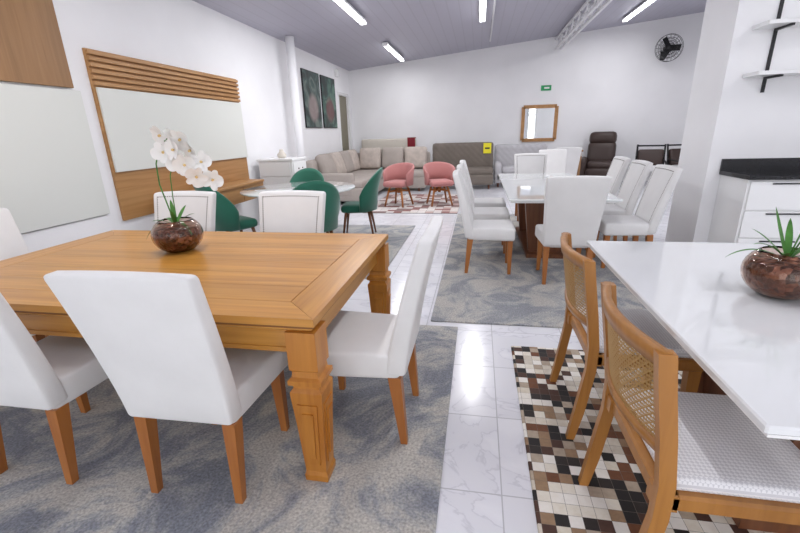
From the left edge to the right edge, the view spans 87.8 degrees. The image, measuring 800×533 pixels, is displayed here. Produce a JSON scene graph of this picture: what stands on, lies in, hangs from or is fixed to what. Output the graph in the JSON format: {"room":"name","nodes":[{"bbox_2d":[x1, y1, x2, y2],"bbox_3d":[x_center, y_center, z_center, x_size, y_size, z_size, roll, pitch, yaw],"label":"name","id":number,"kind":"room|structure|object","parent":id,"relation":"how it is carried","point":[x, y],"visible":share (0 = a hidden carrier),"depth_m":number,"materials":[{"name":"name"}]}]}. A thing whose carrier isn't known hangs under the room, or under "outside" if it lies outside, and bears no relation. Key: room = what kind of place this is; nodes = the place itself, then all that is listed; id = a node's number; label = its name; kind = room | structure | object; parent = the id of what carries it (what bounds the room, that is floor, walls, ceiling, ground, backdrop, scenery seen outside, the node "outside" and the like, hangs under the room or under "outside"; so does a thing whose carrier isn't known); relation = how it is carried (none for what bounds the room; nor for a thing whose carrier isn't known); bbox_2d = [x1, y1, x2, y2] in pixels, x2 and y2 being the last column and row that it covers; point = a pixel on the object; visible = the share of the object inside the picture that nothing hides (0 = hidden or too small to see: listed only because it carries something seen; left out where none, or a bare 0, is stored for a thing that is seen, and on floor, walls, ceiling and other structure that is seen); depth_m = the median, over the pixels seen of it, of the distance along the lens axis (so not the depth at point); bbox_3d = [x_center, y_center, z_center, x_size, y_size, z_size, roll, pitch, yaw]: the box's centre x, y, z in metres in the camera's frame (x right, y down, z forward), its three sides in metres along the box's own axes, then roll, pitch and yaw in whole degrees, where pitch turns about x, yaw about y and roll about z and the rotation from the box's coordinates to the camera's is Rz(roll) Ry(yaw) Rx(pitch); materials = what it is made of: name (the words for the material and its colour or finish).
{"room":"store","nodes":[
{"label":"store","id":0,"kind":"room"},
{"bbox_2d":[0,0,352,233],"bbox_3d":[-2.845,-1.684,5.070,0.100,3.150,15.500,2,18,10],"label":"wall","id":1,"kind":"structure","parent":0,"point":[186,34],"depth_m":5.64,"materials":[{"name":"paint"}]},
{"bbox_2d":[0,0,112,252],"bbox_3d":[-3.073,-1.001,3.498,0.048,2.770,1.100,2,18,10],"label":"mirror","id":2,"kind":"object","parent":1,"relation":"attached to","point":[50,175],"depth_m":3.54,"materials":[{"name":"white mirror"}]},
{"bbox_2d":[82,48,248,220],"bbox_3d":[-2.709,-1.670,5.370,0.058,1.650,2.600,2,18,10],"label":"wall panel","id":3,"kind":"object","parent":1,"relation":"attached to","point":[131,96],"visible":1,"depth_m":4.74,"materials":[{"name":"brown wood"}]},
{"bbox_2d":[300,68,322,127],"bbox_3d":[-1.957,-3.715,9.272,0.031,1.180,0.980,2,18,10],"label":"poster","id":4,"kind":"object","parent":1,"relation":"attached to","point":[310,87],"visible":1,"depth_m":9.19,"materials":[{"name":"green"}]},
{"bbox_2d":[319,75,337,127],"bbox_3d":[-1.759,-4.056,10.309,0.031,1.180,0.980,2,18,10],"label":"poster","id":5,"kind":"object","parent":1,"relation":"attached to","point":[327,86],"visible":1,"depth_m":10.23,"materials":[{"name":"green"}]},
{"bbox_2d":[334,69,339,76],"bbox_3d":[-1.630,-5.003,10.754,0.074,0.180,0.200,2,18,10],"label":"junction box","id":6,"kind":"object","parent":1,"relation":"attached to","point":[336,71],"visible":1,"depth_m":10.68,"materials":[{"name":"white paint"}]},
{"bbox_2d":[339,96,348,150],"bbox_3d":[-1.559,-3.516,11.765,0.100,2.435,0.780,2,18,10],"label":"door","id":7,"kind":"structure","parent":1,"relation":"in","point":[343,110],"depth_m":11.68,"materials":[{"name":"brown paint"}]},
{"bbox_2d":[337,92,351,150],"bbox_3d":[-1.520,-3.546,11.748,0.019,2.510,0.920,2,18,10],"label":"trim","id":8,"kind":"structure","parent":1,"relation":"attached to","point":[339,93],"depth_m":11.37,"materials":[{"name":"white paint"}]},
{"bbox_2d":[153,179,263,204],"bbox_3d":[-2.476,-0.955,5.667,0.385,0.255,1.900,2,18,10],"label":"tv console","id":9,"kind":"object","parent":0,"point":[231,190],"depth_m":5.86},
{"bbox_2d":[193,0,706,70],"bbox_3d":[1.964,-3.529,3.547,10.000,1.040,15.700,2,18,10],"label":"ceiling","id":10,"kind":"structure","parent":0,"point":[416,29],"depth_m":8.12,"materials":[{"name":"white paint"}]},
{"bbox_2d":[334,0,366,25],"bbox_3d":[-0.824,-3.823,6.068,0.120,0.070,2.240,2,18,10],"label":"fluorescent light","id":11,"kind":"object","parent":10,"relation":"attached to","point":[344,4],"visible":1,"depth_m":6.41,"materials":[{"name":"white paint"}]},
{"bbox_2d":[382,42,403,61],"bbox_3d":[-0.132,-5.066,9.860,0.120,0.070,2.140,2,18,10],"label":"fluorescent light","id":12,"kind":"object","parent":10,"relation":"attached to","point":[386,45],"visible":1,"depth_m":9.55,"materials":[{"name":"white paint"}]},
{"bbox_2d":[479,0,486,22],"bbox_3d":[1.369,-4.345,6.869,0.120,0.070,2.240,2,18,10],"label":"fluorescent light","id":13,"kind":"object","parent":10,"relation":"attached to","point":[482,3],"visible":1,"depth_m":7.22,"materials":[{"name":"white paint"}]},
{"bbox_2d":[489,0,495,41],"bbox_3d":[0.985,-3.399,3.776,0.036,0.036,13.500,2,18,10],"label":"conduit","id":14,"kind":"object","parent":10,"relation":"attached to","point":[494,5],"visible":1,"depth_m":8.00,"materials":[{"name":"white metal"}]},
{"bbox_2d":[554,0,612,49],"bbox_3d":[2.723,-3.380,3.552,0.190,0.271,15.290,2,18,10],"label":"roof truss","id":15,"kind":"object","parent":10,"relation":"attached to","point":[590,8],"visible":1,"depth_m":8.27,"materials":[{"name":"white metal"}]},
{"bbox_2d":[622,0,654,21],"bbox_3d":[4.963,-5.325,8.589,0.120,0.070,1.940,2,18,10],"label":"fluorescent light","id":16,"kind":"object","parent":10,"relation":"attached to","point":[646,3],"visible":1,"depth_m":8.66,"materials":[{"name":"white paint"}]},
{"bbox_2d":[243,181,673,532],"bbox_3d":[2.070,0.000,4.687,10.000,0.100,15.700,2,18,10],"label":"floor","id":17,"kind":"structure","parent":0,"point":[486,487],"depth_m":2.34,"materials":[{"name":"tile"}]},
{"bbox_2d":[0,325,457,532],"bbox_3d":[-1.377,0.828,2.263,3.230,0.012,2.630,2,18,10],"label":"area rug","id":18,"kind":"object","parent":17,"relation":"on","point":[378,483],"visible":0.47,"depth_m":1.89,"materials":[{"name":"grey carpet"}]},
{"bbox_2d":[0,208,48,341],"bbox_3d":[-2.415,0.178,2.659,0.638,1.040,0.530,2,18,10],"label":"upholstered dining chair","id":19,"kind":"object","parent":18,"relation":"on","point":[12,243],"visible":0.15,"depth_m":2.76,"materials":[{"name":"white fabric"}]},
{"bbox_2d":[0,293,107,484],"bbox_3d":[-1.634,0.408,1.875,0.530,1.040,0.638,2,18,10],"label":"upholstered dining chair","id":20,"kind":"object","parent":18,"relation":"on","point":[48,373],"visible":0.69,"depth_m":1.75,"materials":[{"name":"white fabric"}]},
{"bbox_2d":[43,270,289,503],"bbox_3d":[-0.842,0.424,1.750,0.530,1.040,0.638,1,18,9],"label":"upholstered dining chair","id":21,"kind":"object","parent":18,"relation":"on","point":[155,336],"visible":0.9,"depth_m":1.48,"materials":[{"name":"white fabric"}]},
{"bbox_2d":[154,191,215,230],"bbox_3d":[-1.748,-0.017,3.200,0.530,1.040,0.639,2,18,10],"label":"upholstered dining chair","id":22,"kind":"object","parent":18,"relation":"on","point":[202,204],"visible":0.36,"depth_m":3.27,"materials":[{"name":"white fabric"}]},
{"bbox_2d":[0,230,390,481],"bbox_3d":[-1.263,0.330,2.505,2.203,0.780,1.393,2,18,10],"label":"wooden dining table","id":23,"kind":"object","parent":18,"relation":"on","point":[269,291],"visible":0.72,"depth_m":2.01,"materials":[{"name":"brown wood"}]},
{"bbox_2d":[147,126,223,252],"bbox_3d":[-1.284,-0.432,2.406,0.502,0.730,0.289,11,22,35],"label":"potted orchid","id":24,"kind":"object","parent":23,"relation":"on","point":[175,234],"visible":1,"depth_m":2.35,"materials":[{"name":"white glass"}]},
{"bbox_2d":[258,190,325,232],"bbox_3d":[-0.853,0.009,3.038,0.530,1.040,0.639,2,18,10],"label":"upholstered dining chair","id":25,"kind":"object","parent":18,"relation":"on","point":[287,211],"visible":0.44,"depth_m":3.12,"materials":[{"name":"white fabric"}]},
{"bbox_2d":[326,215,442,444],"bbox_3d":[-0.116,0.297,2.077,0.638,1.040,0.530,2,18,10],"label":"upholstered dining chair","id":26,"kind":"object","parent":18,"relation":"on","point":[360,344],"visible":0.88,"depth_m":1.90,"materials":[{"name":"white fabric"}]},
{"bbox_2d":[256,157,306,184],"bbox_3d":[-1.994,-1.337,7.269,0.650,1.090,0.600,2,18,10],"label":"dresser","id":27,"kind":"object","parent":17,"relation":"on","point":[274,170],"visible":0.33,"depth_m":6.90,"materials":[{"name":"white paint"}]},
{"bbox_2d":[277,149,285,157],"bbox_3d":[-2.017,-1.923,7.080,0.160,0.140,0.160,2,18,10],"label":"ceramic vase","id":28,"kind":"object","parent":27,"relation":"on","point":[281,154],"visible":0.93,"depth_m":7.04,"materials":[{"name":"white ceramic"}]},
{"bbox_2d":[285,36,304,156],"bbox_3d":[-1.971,-2.681,8.053,0.198,3.164,0.198,2,18,10],"label":"support column","id":29,"kind":"structure","parent":17,"relation":"on","point":[289,40],"depth_m":7.82,"materials":[{"name":"paint"}]},
{"bbox_2d":[306,146,429,200],"bbox_3d":[-0.586,-2.277,10.066,2.330,1.075,3.130,2,18,10],"label":"sectional sofa","id":30,"kind":"object","parent":17,"relation":"on","point":[348,166],"visible":0.68,"depth_m":10.50,"materials":[{"name":"beige fabric"}]},
{"bbox_2d":[324,225,414,278],"bbox_3d":[-1.077,-0.295,5.709,2.230,0.012,2.570,2,18,10],"label":"area rug","id":31,"kind":"object","parent":17,"relation":"on","point":[397,234],"visible":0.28,"depth_m":6.35,"materials":[{"name":"grey carpet"}]},
{"bbox_2d":[193,186,257,231],"bbox_3d":[-2.091,-0.565,5.018,0.611,0.977,0.608,14,24,40],"label":"dining chair","id":32,"kind":"object","parent":31,"relation":"on","point":[227,219],"visible":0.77,"depth_m":4.79,"materials":[{"name":"teal fabric"}]},
{"bbox_2d":[240,181,354,197],"bbox_3d":[-1.357,-0.706,5.750,1.520,0.760,1.520,2,18,10],"label":"round dining table","id":33,"kind":"object","parent":31,"relation":"on","point":[341,186],"visible":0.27,"depth_m":5.64,"materials":[{"name":"white glass"}]},
{"bbox_2d":[289,168,323,182],"bbox_3d":[-1.469,-1.068,6.599,0.580,0.928,0.578,-1,18,1],"label":"dining chair","id":34,"kind":"object","parent":31,"relation":"on","point":[306,174],"visible":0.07,"depth_m":6.68,"materials":[{"name":"teal fabric"}]},
{"bbox_2d":[293,181,339,232],"bbox_3d":[-0.977,-0.517,4.766,0.611,0.977,0.608,-8,19,-18],"label":"dining chair","id":35,"kind":"object","parent":31,"relation":"on","point":[332,205],"visible":0.34,"depth_m":4.57,"materials":[{"name":"green fabric"}]},
{"bbox_2d":[341,167,382,233],"bbox_3d":[-0.531,-0.917,5.964,0.608,0.977,0.611,-1,18,1],"label":"dining chair","id":36,"kind":"object","parent":31,"relation":"on","point":[368,198],"visible":1,"depth_m":5.79,"materials":[{"name":"green fabric"}]},
{"bbox_2d":[361,138,415,151],"bbox_3d":[-0.312,-3.050,12.100,1.600,1.280,0.155,2,18,10],"label":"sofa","id":37,"kind":"object","parent":17,"relation":"on","point":[400,142],"visible":0.23,"depth_m":11.90,"materials":[{"name":"beige fabric"}]},
{"bbox_2d":[407,137,415,146],"bbox_3d":[0.333,-3.542,11.823,0.220,0.252,0.184,2,18,10],"label":"throw blanket","id":38,"kind":"object","parent":37,"relation":"on","point":[410,140],"visible":0.98,"depth_m":11.74,"materials":[{"name":"red fabric"}]},
{"bbox_2d":[373,194,458,213],"bbox_3d":[0.380,-1.367,8.892,1.800,0.012,2.400,2,18,10],"label":"rug","id":39,"kind":"object","parent":17,"relation":"on","point":[440,206],"visible":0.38,"depth_m":8.57,"materials":[{"name":"multicoloured carpet"}]},
{"bbox_2d":[383,162,414,207],"bbox_3d":[-0.009,-1.670,8.476,0.652,0.839,0.598,9,21,29],"label":"swivel armchair","id":40,"kind":"object","parent":39,"relation":"on","point":[397,176],"visible":1,"depth_m":8.48,"materials":[{"name":"pink fabric"}]},
{"bbox_2d":[423,162,455,206],"bbox_3d":[0.790,-1.678,8.428,0.652,0.839,0.598,-5,18,-9],"label":"swivel armchair","id":41,"kind":"object","parent":39,"relation":"on","point":[439,175],"visible":0.99,"depth_m":8.45,"materials":[{"name":"pink fabric"}]},
{"bbox_2d":[432,142,493,188],"bbox_3d":[1.626,-2.649,10.908,1.600,1.140,0.850,2,18,10],"label":"sofa","id":42,"kind":"object","parent":17,"relation":"on","point":[479,164],"visible":0.63,"depth_m":10.96,"materials":[{"name":"fabric"}]},
{"bbox_2d":[483,143,490,152],"bbox_3d":[2.273,-3.081,10.821,0.200,0.260,0.010,2,18,10],"label":"price tag","id":43,"kind":"object","parent":42,"relation":"attached to","point":[487,146],"visible":1,"depth_m":10.82,"materials":[{"name":"yellow paper"}]},
{"bbox_2d":[493,143,546,186],"bbox_3d":[3.185,-2.676,10.976,1.350,1.060,0.850,2,18,10],"label":"tufted sofa","id":44,"kind":"object","parent":17,"relation":"on","point":[504,154],"visible":0.47,"depth_m":11.04,"materials":[{"name":"grey fabric"}]},
{"bbox_2d":[431,214,645,328],"bbox_3d":[1.923,-0.225,5.213,2.590,0.012,4.530,2,18,10],"label":"area rug","id":45,"kind":"object","parent":17,"relation":"on","point":[486,294],"visible":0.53,"depth_m":3.95,"materials":[{"name":"grey carpet"}]},
{"bbox_2d":[460,160,505,206],"bbox_3d":[1.160,-0.970,5.879,0.638,1.040,0.530,2,18,10],"label":"upholstered dining chair","id":46,"kind":"object","parent":45,"relation":"on","point":[478,202],"visible":0.44,"depth_m":5.70,"materials":[{"name":"white fabric"}]},
{"bbox_2d":[457,164,509,253],"bbox_3d":[1.018,-0.724,5.131,0.638,1.040,0.530,2,18,10],"label":"upholstered dining chair","id":47,"kind":"object","parent":45,"relation":"on","point":[479,213],"visible":0.53,"depth_m":4.96,"materials":[{"name":"white fabric"}]},
{"bbox_2d":[453,170,514,273],"bbox_3d":[0.879,-0.484,4.402,0.638,1.040,0.530,2,18,10],"label":"upholstered dining chair","id":48,"kind":"object","parent":45,"relation":"on","point":[486,229],"visible":1,"depth_m":4.22,"materials":[{"name":"white fabric"}]},
{"bbox_2d":[514,153,546,220],"bbox_3d":[2.156,-1.318,6.863,0.530,1.040,0.639,2,18,10],"label":"upholstered dining chair","id":49,"kind":"object","parent":45,"relation":"on","point":[525,163],"visible":0.48,"depth_m":6.95,"materials":[{"name":"white fabric"}]},
{"bbox_2d":[498,173,622,258],"bbox_3d":[1.851,-0.689,5.390,1.060,0.765,2.600,2,18,10],"label":"glass-top dining table","id":50,"kind":"object","parent":45,"relation":"on","point":[527,190],"visible":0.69,"depth_m":4.91,"materials":[{"name":"white glass"}]},
{"bbox_2d":[535,176,611,284],"bbox_3d":[1.596,-0.369,3.978,0.530,1.040,0.638,2,18,10],"label":"upholstered dining chair","id":51,"kind":"object","parent":45,"relation":"on","point":[575,205],"visible":0.88,"depth_m":3.69,"materials":[{"name":"white fabric"}]},
{"bbox_2d":[584,160,652,249],"bbox_3d":[2.586,-0.757,5.088,0.639,1.040,0.530,2,18,10],"label":"upholstered dining chair","id":52,"kind":"object","parent":45,"relation":"on","point":[638,171],"visible":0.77,"depth_m":4.89,"materials":[{"name":"white fabric"}]},
{"bbox_2d":[606,156,630,203],"bbox_3d":[2.716,-0.982,5.771,0.639,1.040,0.530,2,18,10],"label":"upholstered dining chair","id":53,"kind":"object","parent":45,"relation":"on","point":[618,167],"visible":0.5,"depth_m":5.49,"materials":[{"name":"white fabric"}]},
{"bbox_2d":[593,164,682,267],"bbox_3d":[2.456,-0.533,4.406,0.639,1.040,0.530,2,18,10],"label":"upholstered dining chair","id":54,"kind":"object","parent":45,"relation":"on","point":[661,184],"visible":0.97,"depth_m":4.24,"materials":[{"name":"white fabric"}]},
{"bbox_2d":[539,149,566,172],"bbox_3d":[3.001,-1.745,8.145,0.530,1.040,0.638,2,18,10],"label":"upholstered dining chair","id":55,"kind":"object","parent":17,"relation":"on","point":[556,158],"visible":0.26,"depth_m":8.22,"materials":[{"name":"white fabric"}]},
{"bbox_2d":[556,147,581,175],"bbox_3d":[3.680,-2.142,9.309,0.530,1.040,0.638,2,18,10],"label":"upholstered dining chair","id":56,"kind":"object","parent":17,"relation":"on","point":[573,153],"visible":0.36,"depth_m":8.97,"materials":[{"name":"white fabric"}]},
{"bbox_2d":[577,150,582,175],"bbox_3d":[3.940,-2.332,10.036,0.720,0.940,0.500,2,18,10],"label":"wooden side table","id":57,"kind":"object","parent":17,"relation":"on","point":[579,165],"visible":0.15,"depth_m":9.74,"materials":[{"name":"brown wood"}]},
{"bbox_2d":[576,131,616,175],"bbox_3d":[5.144,-2.765,10.655,1.037,1.314,1.201,7,20,24],"label":"leather recliner","id":58,"kind":"object","parent":17,"relation":"on","point":[601,152],"visible":0.61,"depth_m":10.70,"materials":[{"name":"brown leather"}]},
{"bbox_2d":[511,346,772,532],"bbox_3d":[1.517,0.950,1.617,1.940,0.012,2.380,2,18,10],"label":"rug","id":59,"kind":"object","parent":17,"relation":"on","point":[615,499],"visible":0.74,"depth_m":1.85,"materials":[{"name":"multicoloured carpet"}]},
{"bbox_2d":[550,232,703,439],"bbox_3d":[1.079,0.332,2.075,0.589,0.905,0.522,2,18,10],"label":"dining chair","id":60,"kind":"object","parent":59,"relation":"on","point":[586,322],"visible":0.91,"depth_m":1.91,"materials":[{"name":"brown wood"}]},
{"bbox_2d":[578,281,799,532],"bbox_3d":[0.942,0.569,1.355,0.589,0.905,0.522,2,18,10],"label":"dining chair","id":61,"kind":"object","parent":59,"relation":"on","point":[693,452],"visible":0.92,"depth_m":1.18,"materials":[{"name":"brown wood"}]},
{"bbox_2d":[586,241,799,532],"bbox_3d":[1.520,0.484,1.784,1.040,0.770,1.720,2,18,10],"label":"dining table","id":62,"kind":"object","parent":59,"relation":"on","point":[745,342],"visible":0.64,"depth_m":1.51,"materials":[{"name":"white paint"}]},
{"bbox_2d":[726,208,799,300],"bbox_3d":[1.512,-0.077,1.616,0.269,0.401,0.298,-12,20,-28],"label":"potted plant","id":63,"kind":"object","parent":62,"relation":"on","point":[773,272],"visible":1,"depth_m":1.60,"materials":[{"name":"brown glass"}]},
{"bbox_2d":[635,144,666,171],"bbox_3d":[6.162,-2.499,10.250,0.644,0.972,0.702,7,20,24],"label":"armchair","id":64,"kind":"object","parent":17,"relation":"on","point":[656,156],"visible":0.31,"depth_m":10.31,"materials":[{"name":"black leather"}]},
{"bbox_2d":[666,144,681,166],"bbox_3d":[6.995,-2.507,10.197,0.644,0.972,0.702,-1,18,1],"label":"armchair","id":65,"kind":"object","parent":17,"relation":"on","point":[673,155],"visible":0.2,"depth_m":10.30,"materials":[{"name":"black leather"}]},
{"bbox_2d":[707,158,799,247],"bbox_3d":[5.020,-0.476,3.951,3.440,1.090,0.530,2,18,10],"label":"cabinet","id":66,"kind":"object","parent":17,"relation":"on","point":[750,191],"depth_m":4.04,"materials":[{"name":"white wood"}]},
{"bbox_2d":[349,12,703,177],"bbox_3d":[3.400,-4.386,11.336,10.000,4.081,0.100,2,18,10],"label":"wall","id":67,"kind":"structure","parent":0,"point":[612,78],"depth_m":11.10,"materials":[{"name":"paint"}]},
{"bbox_2d":[520,104,558,141],"bbox_3d":[3.795,-3.905,11.342,0.950,0.950,0.038,2,18,10],"label":"wall mirror","id":68,"kind":"object","parent":67,"relation":"attached to","point":[538,122],"visible":1,"depth_m":11.34,"materials":[{"name":"mirror"}]},
{"bbox_2d":[541,85,551,90],"bbox_3d":[3.889,-4.751,11.056,0.260,0.130,0.020,2,18,10],"label":"exit sign","id":69,"kind":"object","parent":67,"relation":"attached to","point":[543,87],"visible":1,"depth_m":11.05,"materials":[{"name":"green plastic"}]},
{"bbox_2d":[655,33,683,61],"bbox_3d":[6.516,-5.316,10.152,0.610,0.610,0.429,2,18,10],"label":"wall fan","id":70,"kind":"object","parent":67,"relation":"attached to","point":[669,47],"visible":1,"depth_m":10.00,"materials":[{"name":"black metal"}]},
{"bbox_2d":[665,0,799,241],"bbox_3d":[5.105,-2.079,4.056,3.720,4.071,0.680,2,18,10],"label":"wall","id":71,"kind":"structure","parent":0,"point":[728,116],"depth_m":4.21,"materials":[{"name":"white paint"}]},
{"bbox_2d":[742,0,799,92],"bbox_3d":[4.019,-2.272,3.696,1.400,1.280,0.259,2,18,10],"label":"wall shelf","id":72,"kind":"object","parent":71,"relation":"attached to","point":[777,24],"depth_m":3.86,"materials":[{"name":"white wood"}]}
]}

